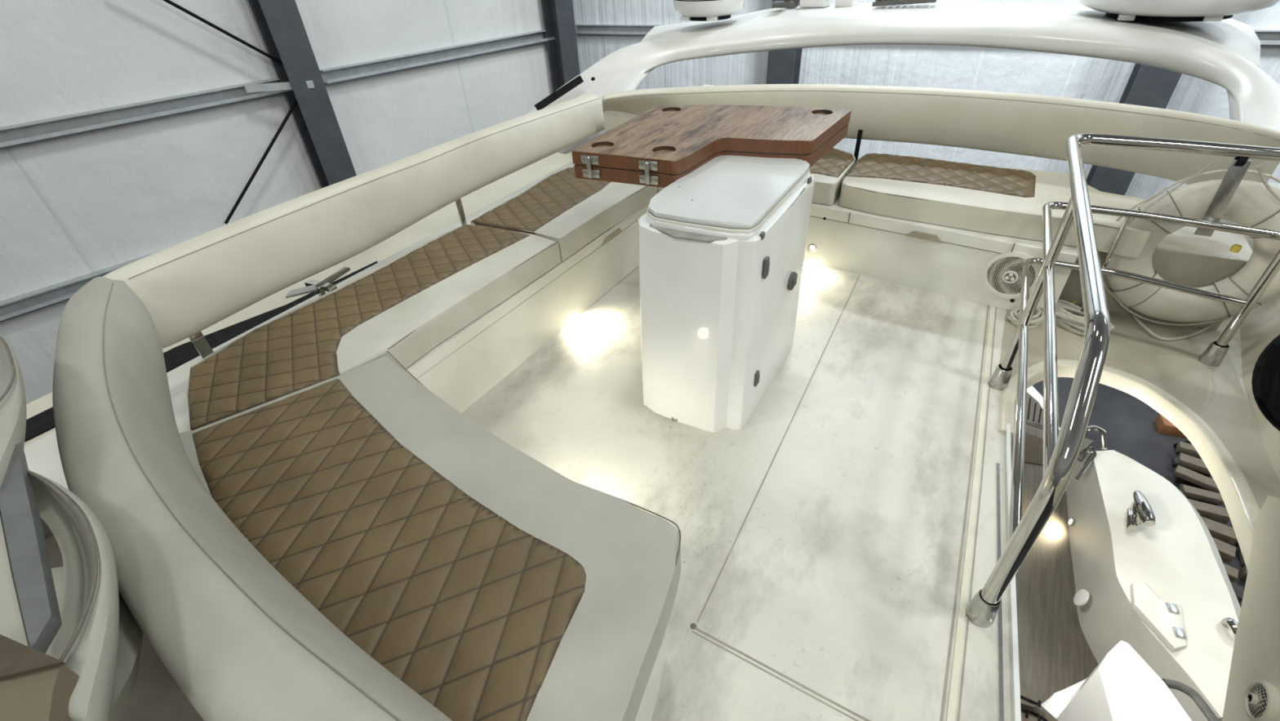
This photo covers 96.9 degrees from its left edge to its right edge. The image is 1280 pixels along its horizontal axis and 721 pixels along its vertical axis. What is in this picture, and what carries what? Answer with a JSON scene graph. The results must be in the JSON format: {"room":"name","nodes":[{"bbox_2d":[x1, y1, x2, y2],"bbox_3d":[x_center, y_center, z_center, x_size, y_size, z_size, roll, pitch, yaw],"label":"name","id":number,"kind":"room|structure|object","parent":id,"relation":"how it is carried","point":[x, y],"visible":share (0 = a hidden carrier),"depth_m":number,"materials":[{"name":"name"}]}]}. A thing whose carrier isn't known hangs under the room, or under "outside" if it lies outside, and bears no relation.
{"room":"yacht flybridge deck","nodes":[
{"label":"yacht flybridge deck","id":0,"kind":"room"},
{"bbox_2d":[0,0,552,404],"bbox_3d":[-8.850,-2.662,3.636,0.100,12.200,22.000,27,46,34],"label":"wall","id":1,"kind":"structure","parent":0,"point":[73,206],"depth_m":7.28,"materials":[{"name":"white metal"}]},
{"bbox_2d":[0,251,158,322],"bbox_3d":[-5.802,-1.750,8.067,0.136,0.186,10.984,27,46,34],"label":"steel beam","id":2,"kind":"structure","parent":1,"relation":"attached to","point":[31,301],"depth_m":6.88,"materials":[{"name":"metal"}]},
{"bbox_2d":[0,77,293,149],"bbox_3d":[-6.843,-2.466,6.213,0.136,0.186,6.226,27,46,34],"label":"steel beam","id":3,"kind":"structure","parent":1,"relation":"attached to","point":[15,135],"depth_m":6.79,"materials":[{"name":"metal"}]},
{"bbox_2d":[319,29,554,84],"bbox_3d":[-3.025,-5.154,9.479,0.136,0.186,4.573,27,46,34],"label":"steel beam","id":4,"kind":"structure","parent":1,"relation":"attached to","point":[337,74],"depth_m":9.15,"materials":[{"name":"metal"}]},
{"bbox_2d":[40,84,714,535],"bbox_3d":[-1.446,0.404,3.588,0.100,2.205,9.000,17,41,25],"label":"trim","id":5,"kind":"structure","parent":0,"point":[46,530],"depth_m":2.09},
{"bbox_2d":[23,152,572,447],"bbox_3d":[-1.661,-0.179,2.500,0.405,0.062,4.740,17,41,25],"label":"trim","id":6,"kind":"structure","parent":5,"relation":"attached to","point":[478,199],"depth_m":3.05,"materials":[{"name":"white plastic"}]},
{"bbox_2d":[24,261,377,442],"bbox_3d":[-1.710,-0.108,2.358,0.170,0.013,1.463,21,43,29],"label":"trim","id":7,"kind":"structure","parent":6,"relation":"on","point":[42,422],"depth_m":2.29,"materials":[{"name":"black plastic"}]},
{"bbox_2d":[461,261,1251,720],"bbox_3d":[0.306,0.615,1.700,4.090,0.050,4.750,17,41,25],"label":"floor","id":8,"kind":"structure","parent":0,"point":[839,576],"depth_m":1.89,"materials":[{"name":"white plastic"}]},
{"bbox_2d":[44,531,204,720],"bbox_3d":[-1.353,1.201,0.973,2.060,0.048,1.480,17,41,25],"label":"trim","id":9,"kind":"structure","parent":8,"relation":"on","point":[156,695],"depth_m":1.42,"materials":[{"name":"beige plastic"}]},
{"bbox_2d":[0,334,26,487],"bbox_3d":[-1.464,0.413,1.269,1.148,0.865,0.539,17,41,25],"label":"helm seat","id":10,"kind":"object","parent":9,"relation":"on","point":[12,391],"visible":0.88,"depth_m":0.98,"materials":[{"name":"beige leather"}]},
{"bbox_2d":[0,440,142,720],"bbox_3d":[-0.947,0.574,1.015,0.570,0.860,0.769,-14,38,-14],"label":"console","id":11,"kind":"object","parent":9,"relation":"on","point":[70,642],"visible":0.98,"depth_m":0.73,"materials":[{"name":"grey plastic"}]},
{"bbox_2d":[23,160,648,489],"bbox_3d":[-0.628,-0.302,2.685,1.140,0.332,3.310,17,41,25],"label":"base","id":12,"kind":"object","parent":8,"relation":"on","point":[463,367],"visible":0.3,"depth_m":2.42,"materials":[{"name":"white plastic"}]},
{"bbox_2d":[284,266,350,297],"bbox_3d":[-1.268,-0.261,2.288,0.261,0.126,0.138,-29,43,-29],"label":"cleat","id":13,"kind":"object","parent":12,"relation":"on","point":[312,286],"visible":0.84,"depth_m":2.24,"materials":[{"name":"silver metal"}]},
{"bbox_2d":[102,93,604,359],"bbox_3d":[-0.930,-0.810,2.747,0.169,0.425,2.774,17,41,25],"label":"backrest","id":14,"kind":"object","parent":12,"relation":"on","point":[187,287],"visible":0.9,"depth_m":2.20,"materials":[{"name":"beige leather"}]},
{"bbox_2d":[185,223,560,430],"bbox_3d":[-0.966,-0.180,2.165,0.584,0.117,1.466,17,41,25],"label":"seat cushion","id":15,"kind":"object","parent":12,"relation":"on","point":[406,306],"visible":0.98,"depth_m":2.05,"materials":[{"name":"leather"}]},
{"bbox_2d":[470,167,657,261],"bbox_3d":[-0.374,-0.786,2.925,0.612,0.117,0.839,17,41,25],"label":"seat cushion","id":16,"kind":"object","parent":12,"relation":"on","point":[569,211],"visible":0.88,"depth_m":2.81,"materials":[{"name":"leather"}]},
{"bbox_2d":[572,147,855,204],"bbox_3d":[0.446,-1.133,3.321,1.457,0.121,0.859,17,41,25],"label":"seat cushion","id":17,"kind":"object","parent":12,"relation":"on","point":[828,172],"visible":0.14,"depth_m":2.99,"materials":[{"name":"leather"}]},
{"bbox_2d":[635,635,666,720],"bbox_3d":[-0.477,0.592,1.476,1.292,0.335,0.852,17,41,25],"label":"locker","id":18,"kind":"object","parent":8,"relation":"on","point":[646,707],"visible":0.02,"depth_m":1.32,"materials":[{"name":"white plastic"}]},
{"bbox_2d":[179,351,680,720],"bbox_3d":[-0.624,0.397,1.366,1.521,0.117,0.792,23,44,31],"label":"seat cushion","id":19,"kind":"object","parent":18,"relation":"on","point":[495,584],"visible":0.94,"depth_m":1.24,"materials":[{"name":"brown leather"}]},
{"bbox_2d":[52,276,452,720],"bbox_3d":[-0.954,0.253,1.182,1.790,0.335,0.262,27,46,34],"label":"backrest","id":20,"kind":"object","parent":19,"relation":"on","point":[241,642],"visible":0.98,"depth_m":0.87,"materials":[{"name":"beige leather"}]},
{"bbox_2d":[689,622,696,629],"bbox_3d":[0.144,0.718,1.534,0.017,0.002,0.017,17,41,25],"label":"trim","id":21,"kind":"structure","parent":8,"relation":"on","point":[692,625],"depth_m":1.53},
{"bbox_2d":[571,104,851,187],"bbox_3d":[0.336,-0.591,2.548,0.842,0.860,0.934,17,41,25],"label":"folding table","id":22,"kind":"object","parent":8,"relation":"on","point":[660,145],"visible":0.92,"depth_m":2.20,"materials":[{"name":"brown wood"}]},
{"bbox_2d":[637,155,813,432],"bbox_3d":[0.332,-0.273,2.185,0.448,0.802,0.753,17,41,25],"label":"cabinet","id":23,"kind":"object","parent":8,"relation":"on","point":[722,247],"visible":0.99,"depth_m":1.94,"materials":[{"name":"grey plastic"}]},
{"bbox_2d":[787,271,797,290],"bbox_3d":[0.589,-0.305,2.182,0.016,0.072,0.072,17,41,25],"label":"latch","id":24,"kind":"object","parent":23,"relation":"attached to","point":[792,276],"depth_m":2.16,"materials":[{"name":"grey plastic"}]},
{"bbox_2d":[692,631,858,720],"bbox_3d":[0.408,0.816,1.389,0.625,0.011,0.007,17,42,26],"label":"trim","id":25,"kind":"structure","parent":8,"relation":"on","point":[692,631],"depth_m":1.42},
{"bbox_2d":[696,275,859,622],"bbox_3d":[0.661,0.132,2.280,0.004,0.011,2.130,16,41,24],"label":"trim","id":26,"kind":"structure","parent":8,"relation":"on","point":[714,584],"depth_m":1.94,"materials":[{"name":"grey"}]},
{"bbox_2d":[693,626,871,720],"bbox_3d":[0.414,0.810,1.397,0.625,0.011,0.009,17,42,26],"label":"trim","id":27,"kind":"structure","parent":8,"relation":"on","point":[695,628],"depth_m":1.42,"materials":[{"name":"grey metal"}]},
{"bbox_2d":[804,195,1077,311],"bbox_3d":[1.270,-0.680,3.031,1.671,0.330,0.546,17,41,25],"label":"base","id":28,"kind":"object","parent":8,"relation":"on","point":[950,261],"visible":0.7,"depth_m":2.79,"materials":[{"name":"white plastic"}]},
{"bbox_2d":[808,244,816,252],"bbox_3d":[0.942,-0.615,3.096,0.048,0.048,0.009,21,43,29],"label":"light","id":29,"kind":"object","parent":28,"relation":"attached to","point":[811,247],"visible":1,"depth_m":3.10,"materials":[{"name":"silver metal"}]},
{"bbox_2d":[601,84,1279,184],"bbox_3d":[1.229,-1.182,3.069,3.100,0.450,0.631,14,40,23],"label":"backrest","id":30,"kind":"object","parent":28,"relation":"on","point":[1040,126],"visible":0.74,"depth_m":2.92,"materials":[{"name":"beige leather"}]},
{"bbox_2d":[839,153,1153,257],"bbox_3d":[1.687,-0.805,2.779,1.311,0.121,0.665,17,41,25],"label":"seat cushion","id":31,"kind":"object","parent":28,"relation":"on","point":[995,200],"visible":0.96,"depth_m":2.69,"materials":[{"name":"beige leather"}]},
{"bbox_2d":[981,251,1040,298],"bbox_3d":[1.686,-0.384,2.580,0.230,0.230,0.030,21,43,29],"label":"round speaker","id":32,"kind":"object","parent":28,"relation":"attached to","point":[1001,276],"visible":0.92,"depth_m":2.58},
{"bbox_2d":[986,257,1035,293],"bbox_3d":[1.686,-0.384,2.580,0.186,0.186,0.013,21,43,29],"label":"grille","id":33,"kind":"object","parent":32,"relation":"attached to","point":[1003,273],"depth_m":2.58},
{"bbox_2d":[940,305,989,720],"bbox_3d":[1.153,0.331,1.973,0.009,0.012,2.172,16,41,24],"label":"trim","id":34,"kind":"structure","parent":8,"relation":"on","point":[984,345],"depth_m":1.68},
{"bbox_2d":[946,305,994,720],"bbox_3d":[1.169,0.335,1.964,0.019,0.014,2.172,16,41,24],"label":"trim","id":35,"kind":"structure","parent":8,"relation":"on","point":[951,713],"depth_m":1.68,"materials":[{"name":"beige plastic"}]},
{"bbox_2d":[957,306,996,720],"bbox_3d":[1.183,0.340,1.958,0.007,0.012,2.172,16,41,24],"label":"trim","id":36,"kind":"structure","parent":8,"relation":"on","point":[975,539],"depth_m":1.70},
{"bbox_2d":[996,462,1004,720],"bbox_3d":[0.613,1.078,1.019,0.044,0.014,2.629,16,41,24],"label":"trim","id":37,"kind":"structure","parent":8,"relation":"on","point":[998,519],"depth_m":1.49,"materials":[{"name":"silver metal"}]},
{"bbox_2d":[1005,423,1021,720],"bbox_3d":[0.691,1.067,1.110,0.052,0.134,2.842,16,41,24],"label":"trim","id":38,"kind":"structure","parent":8,"relation":"attached to","point":[1012,588],"depth_m":1.48,"materials":[{"name":"white plastic"}]},
{"bbox_2d":[965,133,1279,627],"bbox_3d":[1.686,0.018,1.665,2.007,0.806,1.622,-25,42,-26],"label":"railing","id":39,"kind":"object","parent":8,"relation":"on","point":[1265,381],"depth_m":1.67,"materials":[{"name":"metal"}]},
{"bbox_2d":[965,588,1000,627],"bbox_3d":[0.905,0.646,1.491,0.068,0.090,0.068,17,41,25],"label":"socket","id":40,"kind":"object","parent":39,"relation":"attached to","point":[981,611],"depth_m":1.47,"materials":[{"name":"silver metal"}]},
{"bbox_2d":[987,363,1013,390],"bbox_3d":[1.419,0.062,2.227,0.068,0.090,0.068,17,41,25],"label":"socket","id":41,"kind":"object","parent":39,"relation":"attached to","point":[1000,378],"depth_m":2.21,"materials":[{"name":"silver metal"}]},
{"bbox_2d":[1198,341,1229,366],"bbox_3d":[2.303,-0.028,2.273,0.068,0.090,0.068,17,41,25],"label":"socket","id":42,"kind":"object","parent":39,"relation":"attached to","point":[1215,353],"depth_m":2.26,"materials":[{"name":"silver metal"}]},
{"bbox_2d":[572,0,1279,199],"bbox_3d":[9.174,-4.928,5.135,24.000,12.200,0.100,15,41,24],"label":"wall","id":43,"kind":"structure","parent":0,"point":[935,66],"depth_m":8.74,"materials":[{"name":"grey metal"}]},
{"bbox_2d":[575,23,1279,46],"bbox_3d":[4.164,-4.857,8.431,12.179,0.166,0.086,15,41,24],"label":"steel beam","id":44,"kind":"structure","parent":43,"relation":"attached to","point":[1268,37],"depth_m":10.38,"materials":[{"name":"metal"}]},
{"bbox_2d":[1010,424,1098,703],"bbox_3d":[2.417,1.594,3.763,1.431,0.100,3.791,17,41,25],"label":"floor","id":45,"kind":"structure","parent":0,"point":[1055,655],"depth_m":3.65,"materials":[{"name":"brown wood"}]},
{"bbox_2d":[1024,432,1043,465],"bbox_3d":[3.312,0.752,4.718,0.230,0.012,0.377,17,41,25],"label":"mat","id":46,"kind":"object","parent":45,"relation":"on","point":[1033,447],"visible":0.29,"depth_m":4.72,"materials":[{"name":"brown wood"}]},
{"bbox_2d":[1014,385,1060,429],"bbox_3d":[3.731,0.524,5.492,0.520,0.208,0.893,17,41,25],"label":"swim platform","id":47,"kind":"object","parent":45,"relation":"attached to","point":[1034,405],"visible":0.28,"depth_m":5.44,"materials":[{"name":"white plastic"}]},
{"bbox_2d":[1040,640,1219,720],"bbox_3d":[2.120,1.790,2.548,0.520,1.052,0.938,17,41,25],"label":"trim","id":48,"kind":"structure","parent":45,"relation":"on","point":[1122,686],"depth_m":2.34,"materials":[{"name":"grey plastic"}]},
{"bbox_2d":[1019,684,1058,720],"bbox_3d":[1.769,1.627,2.522,0.224,0.121,0.281,17,41,25],"label":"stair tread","id":49,"kind":"structure","parent":48,"relation":"attached to","point":[1031,710],"depth_m":2.56,"materials":[{"name":"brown wood"}]},
{"bbox_2d":[1065,445,1240,720],"bbox_3d":[3.165,1.738,3.979,0.840,1.936,2.143,17,41,25],"label":"bulwark","id":50,"kind":"object","parent":45,"relation":"on","point":[1164,589],"depth_m":3.29,"materials":[{"name":"white plastic"}]},
{"bbox_2d":[1026,419,1059,431],"bbox_3d":[2.982,0.496,4.180,0.288,0.036,0.034,21,43,30],"label":"bar","id":51,"kind":"object","parent":50,"relation":"attached to","point":[1033,424],"visible":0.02,"depth_m":4.20,"materials":[{"name":"silver metal"}]},
{"bbox_2d":[1067,517,1075,526],"bbox_3d":[3.091,1.156,4.058,0.032,0.062,0.060,17,41,25],"label":"light","id":52,"kind":"object","parent":50,"relation":"attached to","point":[1072,521],"visible":1,"depth_m":4.05,"materials":[{"name":"silver metal"}]},
{"bbox_2d":[1086,425,1107,449],"bbox_3d":[3.150,0.521,4.006,0.258,0.082,0.164,17,41,25],"label":"handle","id":53,"kind":"object","parent":50,"relation":"attached to","point":[1104,433],"visible":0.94,"depth_m":3.96,"materials":[{"name":"silver metal"}]},
{"bbox_2d":[1124,490,1155,531],"bbox_3d":[3.030,0.912,3.438,0.109,0.138,0.251,17,41,25],"label":"cleat","id":54,"kind":"object","parent":50,"relation":"on","point":[1140,510],"visible":1,"depth_m":3.40,"materials":[{"name":"silver metal"}]},
{"bbox_2d":[1032,377,1245,607],"bbox_3d":[2.093,5.205,2.477,28.672,0.100,22.316,17,41,25],"label":"floor","id":55,"kind":"structure","parent":0,"point":[1128,422],"depth_m":7.69,"materials":[{"name":"concrete"}]},
{"bbox_2d":[247,0,356,187],"bbox_3d":[-4.734,-5.239,6.728,0.404,12.200,0.420,27,46,34],"label":"steel column","id":56,"kind":"structure","parent":55,"relation":"on","point":[280,24],"depth_m":7.72,"materials":[{"name":"grey metal"}]},
{"bbox_2d":[162,0,283,65],"bbox_3d":[-5.240,-4.086,6.842,0.040,1.183,1.412,27,46,34],"label":"rod","id":57,"kind":"object","parent":56,"relation":"attached to","point":[169,2],"visible":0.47,"depth_m":6.97,"materials":[{"name":"black metal"}]},
{"bbox_2d":[224,100,297,224],"bbox_3d":[-5.206,-2.723,7.794,0.040,1.299,1.492,27,46,34],"label":"rod","id":58,"kind":"object","parent":56,"relation":"attached to","point":[295,103],"visible":0.92,"depth_m":7.78,"materials":[{"name":"black metal"}]},
{"bbox_2d":[244,80,315,93],"bbox_3d":[-4.791,-3.650,7.557,0.807,0.142,0.020,-20,40,-21],"label":"bracket","id":59,"kind":"object","parent":56,"relation":"attached to","point":[277,86],"visible":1,"depth_m":7.51,"materials":[{"name":"metal"}]},
{"bbox_2d":[540,0,580,93],"bbox_3d":[-1.563,-7.472,9.441,0.404,12.200,0.400,27,46,34],"label":"steel column","id":60,"kind":"structure","parent":55,"relation":"on","point":[558,19],"depth_m":10.52,"materials":[{"name":"grey metal"}]},
{"bbox_2d":[765,0,802,84],"bbox_3d":[2.256,-6.632,7.997,0.454,12.200,0.419,17,41,25],"label":"steel column","id":61,"kind":"structure","parent":55,"relation":"on","point":[783,65],"depth_m":9.21,"materials":[{"name":"grey metal"}]},
{"bbox_2d":[1086,63,1182,195],"bbox_3d":[6.562,-5.441,6.041,0.454,12.200,0.419,17,41,25],"label":"steel column","id":62,"kind":"structure","parent":55,"relation":"on","point":[1148,86],"depth_m":7.38,"materials":[{"name":"grey metal"}]},
{"bbox_2d":[1154,413,1186,438],"bbox_3d":[7.294,0.904,7.562,0.607,0.160,0.242,12,39,19],"label":"timber offcut","id":63,"kind":"object","parent":55,"relation":"on","point":[1163,425],"visible":0.41,"depth_m":7.56,"materials":[{"name":"brown wood"}]},
{"bbox_2d":[1173,440,1191,448],"bbox_3d":[7.168,1.081,7.412,0.389,0.060,0.060,-9,37,-8],"label":"bar","id":64,"kind":"object","parent":55,"relation":"on","point":[1187,442],"visible":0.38,"depth_m":7.39,"materials":[{"name":"black"}]},
{"bbox_2d":[1172,455,1210,476],"bbox_3d":[6.903,1.328,7.104,0.354,0.068,0.156,22,44,30],"label":"timber offcut","id":65,"kind":"object","parent":55,"relation":"on","point":[1175,458],"visible":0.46,"depth_m":7.12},
{"bbox_2d":[1175,475,1211,491],"bbox_3d":[6.764,1.461,6.897,0.358,0.118,0.131,22,44,30],"label":"timber offcut","id":66,"kind":"object","parent":55,"relation":"on","point":[1177,478],"visible":0.14,"depth_m":6.91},
{"bbox_2d":[1177,452,1211,475],"bbox_3d":[6.859,1.288,6.920,0.452,0.086,0.148,23,44,31],"label":"timber offcut","id":67,"kind":"object","parent":66,"relation":"on","point":[1184,460],"visible":0.54,"depth_m":6.94,"materials":[{"name":"wood"}]},
{"bbox_2d":[1173,465,1219,493],"bbox_3d":[6.665,1.417,6.776,0.142,0.074,0.428,-32,45,-32],"label":"timber offcut","id":68,"kind":"object","parent":66,"relation":"on","point":[1205,482],"visible":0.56,"depth_m":6.76,"materials":[{"name":"brown wood"}]},
{"bbox_2d":[1177,483,1217,505],"bbox_3d":[6.623,1.599,6.731,0.358,0.111,0.138,14,40,23],"label":"timber offcut","id":69,"kind":"object","parent":55,"relation":"on","point":[1180,484],"visible":0.16,"depth_m":6.71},
{"bbox_2d":[1179,484,1223,505],"bbox_3d":[6.531,1.560,6.592,0.366,0.078,0.117,14,40,22],"label":"timber offcut","id":70,"kind":"object","parent":69,"relation":"on","point":[1210,496],"visible":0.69,"depth_m":6.56,"materials":[{"name":"brown wood"}]},
{"bbox_2d":[1238,551,1245,566],"bbox_3d":[6.620,2.163,6.000,0.394,0.083,0.166,17,41,25],"label":"timber offcut","id":71,"kind":"object","parent":55,"relation":"on","point":[1240,554],"visible":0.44,"depth_m":6.07,"materials":[{"name":"brown wood"}]},
{"bbox_2d":[1240,564,1248,581],"bbox_3d":[6.493,2.296,5.805,0.484,0.119,0.142,27,46,34],"label":"timber offcut","id":72,"kind":"object","parent":55,"relation":"on","point":[1243,571],"visible":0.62,"depth_m":5.91,"materials":[{"name":"brown wood"}]},
{"bbox_3d":[6.154,2.009,6.237,0.504,0.095,0.196,17,41,25],"label":"timber offcut","id":73,"kind":"object","parent":55,"relation":"on","visible":0},
{"bbox_2d":[1200,515,1237,545],"bbox_3d":[6.224,1.831,6.228,0.465,0.113,0.165,22,44,30],"label":"timber offcut","id":74,"kind":"object","parent":73,"relation":"on","point":[1223,532],"visible":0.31,"depth_m":6.13,"materials":[{"name":"brown wood"}]},
{"bbox_2d":[1212,537,1235,562],"bbox_3d":[6.069,1.964,6.065,0.409,0.111,0.161,28,47,35],"label":"timber offcut","id":75,"kind":"object","parent":73,"relation":"on","point":[1227,552],"visible":0.44,"depth_m":5.95,"materials":[{"name":"brown wood"}]},
{"bbox_2d":[1097,161,1279,325],"bbox_3d":[2.256,-0.443,2.268,0.661,0.714,0.162,17,41,25],"label":"life ring","id":76,"kind":"object","parent":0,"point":[1255,204],"visible":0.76,"depth_m":2.25,"materials":[{"name":"plastic"}]},
{"bbox_2d":[1229,244,1242,253],"bbox_3d":[2.281,-0.429,2.171,0.030,0.032,0.030,17,41,25],"label":"toggle","id":77,"kind":"object","parent":76,"relation":"attached to","point":[1236,248],"visible":1,"depth_m":2.16,"materials":[{"name":"yellow plastic"}]},
{"bbox_2d":[1240,291,1279,482],"bbox_3d":[1.789,0.834,0.864,0.635,0.490,4.650,17,41,25],"label":"wall","id":78,"kind":"structure","parent":0,"point":[1261,326],"depth_m":2.27,"materials":[{"name":"beige plastic"}]},
{"bbox_2d":[997,358,1261,570],"bbox_3d":[1.033,0.984,1.134,0.733,0.064,3.504,17,41,25],"label":"trim","id":79,"kind":"structure","parent":78,"relation":"attached to","point":[1242,504],"depth_m":2.03,"materials":[{"name":"beige plastic"}]},
{"bbox_2d":[1000,303,1279,508],"bbox_3d":[1.499,0.502,1.721,0.800,0.024,2.685,17,41,25],"label":"deck","id":80,"kind":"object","parent":78,"relation":"attached to","point":[1216,393],"depth_m":2.27,"materials":[{"name":"white plastic"}]},
{"bbox_2d":[1007,298,1114,335],"bbox_3d":[1.883,-0.204,2.555,0.397,0.086,0.228,13,40,21],"label":"mooring line","id":81,"kind":"object","parent":80,"relation":"on","point":[1068,313],"visible":0.46,"depth_m":2.53,"materials":[{"name":"white fabric"}]},
{"bbox_2d":[1128,309,1211,340],"bbox_3d":[2.440,-0.156,2.481,0.476,0.022,0.241,2,37,7],"label":"rope","id":82,"kind":"object","parent":80,"relation":"on","point":[1135,317],"visible":0.66,"depth_m":2.44,"materials":[{"name":"beige fabric"}]},
{"bbox_2d":[1058,226,1252,330],"bbox_3d":[2.318,-0.435,2.618,0.615,0.325,0.350,17,41,25],"label":"trim","id":83,"kind":"structure","parent":78,"relation":"attached to","point":[1184,257],"depth_m":2.42,"materials":[{"name":"white plastic"}]},
{"bbox_2d":[1222,495,1279,720],"bbox_3d":[1.654,0.698,1.345,0.140,0.724,0.878,17,41,25],"label":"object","id":84,"kind":"structure","parent":78,"relation":"attached to","point":[1256,647],"depth_m":1.53,"materials":[{"name":"beige plastic"}]},
{"bbox_2d":[1244,679,1279,720],"bbox_3d":[1.546,0.851,1.420,0.030,0.104,0.104,17,41,25],"label":"round speaker","id":85,"kind":"object","parent":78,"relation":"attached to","point":[1261,697],"visible":1,"depth_m":1.41},
{"bbox_2d":[1248,684,1266,718],"bbox_3d":[1.546,0.851,1.420,0.013,0.084,0.084,17,41,25],"label":"grille","id":86,"kind":"object","parent":85,"relation":"attached to","point":[1257,693],"depth_m":1.41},
{"bbox_3d":[7.077,1.195,7.234,0.352,0.108,0.181,17,41,25],"label":"timber offcut","id":87,"kind":"object","parent":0,"visible":0},
{"bbox_2d":[1176,440,1202,459],"bbox_3d":[6.992,1.151,7.083,0.430,0.098,0.121,20,43,28],"label":"timber offcut","id":88,"kind":"object","parent":87,"relation":"on","point":[1186,448],"visible":0.47,"depth_m":7.11,"materials":[{"name":"brown wood"}]},
{"bbox_3d":[6.457,1.739,6.562,0.368,0.106,0.164,17,41,25],"label":"timber offcut","id":89,"kind":"object","parent":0,"visible":0},
{"bbox_2d":[1187,498,1230,523],"bbox_3d":[6.352,1.688,6.408,0.439,0.114,0.140,14,40,22],"label":"timber offcut","id":90,"kind":"object","parent":89,"relation":"on","point":[1215,513],"visible":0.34,"depth_m":6.34,"materials":[{"name":"brown wood"}]},
{"bbox_3d":[5.833,2.260,5.914,0.366,0.113,0.194,17,41,25],"label":"timber offcut","id":91,"kind":"object","parent":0,"visible":0},
{"bbox_2d":[1223,563,1238,582],"bbox_3d":[5.935,2.122,5.898,0.401,0.073,0.131,27,47,35],"label":"timber offcut","id":92,"kind":"object","parent":91,"relation":"on","point":[1232,572],"visible":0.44,"depth_m":5.78,"materials":[{"name":"brown wood"}]},
{"bbox_2d":[1230,581,1243,602],"bbox_3d":[5.768,2.242,5.739,0.471,0.087,0.169,24,45,32],"label":"timber offcut","id":93,"kind":"object","parent":91,"relation":"on","point":[1238,589],"visible":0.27,"depth_m":5.61,"materials":[{"name":"wood"}]},
{"bbox_3d":[-2.279,0.800,4.512,0.140,2.550,9.000,17,41,25],"label":"trim","id":94,"kind":"structure","parent":0,"visible":0},
{"bbox_3d":[-1.886,0.312,3.836,0.840,0.100,9.000,17,41,25],"label":"trim","id":95,"kind":"structure","parent":94,"relation":"attached to","visible":0},
{"bbox_2d":[526,1,1279,250],"bbox_3d":[1.550,-1.565,4.394,4.867,1.883,2.400,17,41,25],"label":"radar arch","id":96,"kind":"object","parent":95,"relation":"on","point":[1225,53],"visible":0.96,"depth_m":3.71,"materials":[{"name":"white plastic"}]},
{"bbox_2d":[673,0,744,21],"bbox_3d":[0.577,-3.069,4.719,0.602,0.384,0.602,17,41,25],"label":"radar dome","id":97,"kind":"object","parent":96,"relation":"on","point":[690,10],"visible":1,"depth_m":4.60,"materials":[{"name":"white plastic"}]},
{"bbox_2d":[771,0,798,8],"bbox_3d":[1.186,-3.028,4.660,0.208,0.229,0.220,17,41,25],"label":"searchlight mount","id":98,"kind":"object","parent":96,"relation":"on","point":[786,3],"visible":1,"depth_m":4.72,"materials":[{"name":"grey plastic"}]},
{"bbox_2d":[799,0,832,7],"bbox_3d":[1.451,-2.984,4.663,0.220,0.120,0.200,17,41,25],"label":"equipment box","id":99,"kind":"object","parent":96,"relation":"on","point":[803,3],"visible":1,"depth_m":4.62,"materials":[{"name":"white plastic"}]},
{"bbox_2d":[835,0,857,7],"bbox_3d":[1.667,-2.918,4.558,0.140,0.120,0.200,17,41,25],"label":"equipment box","id":100,"kind":"object","parent":96,"relation":"on","point":[838,3],"visible":0.98,"depth_m":4.51,"materials":[{"name":"white plastic"}]},
{"bbox_2d":[871,0,936,6],"bbox_3d":[1.986,-2.699,4.218,0.433,0.092,0.244,17,41,25],"label":"tray","id":101,"kind":"object","parent":96,"relation":"on","point":[877,2],"visible":1,"depth_m":4.16,"materials":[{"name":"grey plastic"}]},
{"bbox_2d":[1080,0,1279,22],"bbox_3d":[3.239,-2.333,3.357,1.000,0.498,1.000,17,41,25],"label":"radar dome","id":102,"kind":"object","parent":96,"relation":"on","point":[1162,11],"visible":1,"depth_m":3.20,"materials":[{"name":"white plastic"}]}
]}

